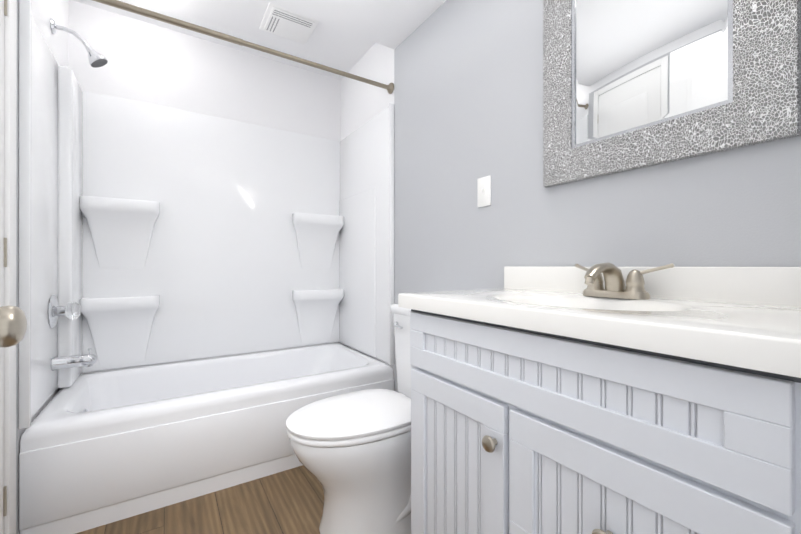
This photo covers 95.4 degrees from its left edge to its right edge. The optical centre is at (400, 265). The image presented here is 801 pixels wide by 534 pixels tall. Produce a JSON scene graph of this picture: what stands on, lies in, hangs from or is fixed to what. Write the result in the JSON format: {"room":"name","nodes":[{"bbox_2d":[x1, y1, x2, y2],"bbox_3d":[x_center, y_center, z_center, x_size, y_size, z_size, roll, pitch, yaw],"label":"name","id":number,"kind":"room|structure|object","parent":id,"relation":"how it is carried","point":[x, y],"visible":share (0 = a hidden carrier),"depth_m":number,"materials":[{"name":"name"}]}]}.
{"room":"bathroom","nodes":[
{"label":"bathroom","id":0,"kind":"room"},
{"bbox_2d":[16,0,68,533],"bbox_3d":[-1.071,-0.256,0.783,0.100,2.470,2.770,0,0,-33],"label":"wall","id":1,"kind":"structure","parent":0,"point":[43,12],"depth_m":1.44,"materials":[{"name":"paint"}]},
{"bbox_2d":[0,0,16,533],"bbox_3d":[-1.033,-0.072,0.832,0.018,2.102,0.834,0,0,-33],"label":"door","id":2,"kind":"structure","parent":1,"relation":"attached to","point":[8,57],"depth_m":1.13,"materials":[{"name":"paint"}]},
{"bbox_2d":[0,306,26,346],"bbox_3d":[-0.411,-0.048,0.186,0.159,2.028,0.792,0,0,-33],"label":"door knob","id":3,"kind":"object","parent":2,"relation":"attached to","point":[13,324],"depth_m":0.49,"materials":[{"name":"metal"}]},
{"bbox_2d":[50,19,107,67],"bbox_3d":[-1.465,-1.008,1.667,0.196,0.166,0.076,0,0,-33],"label":"shower head","id":4,"kind":"object","parent":1,"relation":"attached to","point":[96,59],"visible":1,"depth_m":1.67},
{"bbox_2d":[92,0,393,93],"bbox_3d":[-0.691,-1.020,1.689,1.516,0.062,0.062,0,0,-33],"label":"curtain rod","id":5,"kind":"object","parent":1,"relation":"attached to","point":[176,22],"visible":1,"depth_m":1.62,"materials":[{"name":"silver metal"}]},
{"bbox_2d":[76,465,323,533],"bbox_3d":[-0.390,1.010,1.220,1.720,0.060,2.770,0,0,-33],"label":"floor","id":6,"kind":"structure","parent":0,"point":[290,501],"depth_m":1.44,"materials":[{"name":"brown wood"}]},
{"bbox_2d":[19,343,393,533],"bbox_3d":[-0.877,0.774,1.977,1.514,0.413,0.763,0,0,-33],"label":"bathtub","id":7,"kind":"object","parent":6,"relation":"on","point":[98,449],"visible":0.83,"depth_m":1.55,"materials":[{"name":"ceramic"}]},
{"bbox_2d":[286,304,410,533],"bbox_3d":[-0.071,0.578,1.432,0.740,0.803,0.430,0,0,-33],"label":"toilet","id":8,"kind":"object","parent":6,"relation":"on","point":[352,451],"visible":0.56,"depth_m":1.26,"materials":[{"name":"ceramic"}]},
{"bbox_2d":[398,263,800,533],"bbox_3d":[0.429,0.486,0.879,0.504,0.987,0.860,0,0,-33],"label":"bathroom vanity","id":9,"kind":"object","parent":6,"relation":"on","point":[605,398],"visible":1,"depth_m":0.66,"materials":[{"name":"paint"}]},
{"bbox_2d":[575,263,673,299],"bbox_3d":[0.529,0.038,0.944,0.162,0.092,0.253,0,0,-33],"label":"faucet","id":10,"kind":"object","parent":9,"relation":"on","point":[614,280],"depth_m":0.93,"materials":[{"name":"silver metal"}]},
{"bbox_2d":[68,0,340,374],"bbox_3d":[-1.113,-0.254,2.344,1.520,2.470,0.100,0,0,-33],"label":"wall","id":11,"kind":"structure","parent":0,"point":[150,63],"depth_m":2.21,"materials":[{"name":"paint"}]},
{"bbox_2d":[18,0,393,428],"bbox_3d":[-0.879,-0.177,1.981,1.518,1.484,0.761,0,0,-33],"label":"shower surround","id":12,"kind":"structure","parent":11,"relation":"attached to","point":[149,234],"depth_m":2.13,"materials":[{"name":"plastic"}]},
{"bbox_2d":[48,295,80,327],"bbox_3d":[-1.469,0.200,1.603,0.095,0.144,0.144,0,0,-33],"label":"tub valve","id":13,"kind":"object","parent":12,"relation":"attached to","point":[71,310],"visible":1,"depth_m":1.58,"materials":[{"name":"silver metal"}]},
{"bbox_2d":[50,348,96,370],"bbox_3d":[-1.446,0.416,1.618,0.151,0.083,0.062,0,0,-33],"label":"tub spout","id":14,"kind":"object","parent":12,"relation":"attached to","point":[72,361],"visible":0.98,"depth_m":1.60,"materials":[{"name":"silver metal"}]},
{"bbox_2d":[73,0,445,79],"bbox_3d":[-0.390,-1.360,1.223,1.720,0.260,2.770,0,0,-33],"label":"ceiling","id":15,"kind":"structure","parent":0,"point":[346,35],"depth_m":1.98,"materials":[{"name":"paint"}]},
{"bbox_2d":[259,2,318,43],"bbox_3d":[-0.636,-1.371,2.075,0.270,0.022,0.260,0,0,-33],"label":"fan","id":16,"kind":"object","parent":15,"relation":"attached to","point":[286,23],"visible":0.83,"depth_m":2.06,"materials":[{"name":"plastic"}]},
{"bbox_2d":[341,0,800,391],"bbox_3d":[0.291,-0.255,1.659,0.100,2.470,2.770,0,0,-33],"label":"wall","id":17,"kind":"structure","parent":0,"point":[465,78],"depth_m":1.37,"materials":[{"name":"paint"}]},
{"bbox_2d":[477,175,490,207],"bbox_3d":[0.336,-0.300,1.480,0.016,0.120,0.072,0,0,-33],"label":"light switch","id":18,"kind":"object","parent":17,"relation":"attached to","point":[483,191],"visible":1,"depth_m":1.48,"materials":[{"name":"plastic"}]},
{"bbox_2d":[543,0,800,186],"bbox_3d":[0.649,-0.643,0.987,0.022,0.755,0.590,0,0,-33],"label":"mirror","id":19,"kind":"object","parent":17,"relation":"attached to","point":[628,85],"visible":1,"depth_m":0.94,"materials":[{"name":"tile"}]}
]}

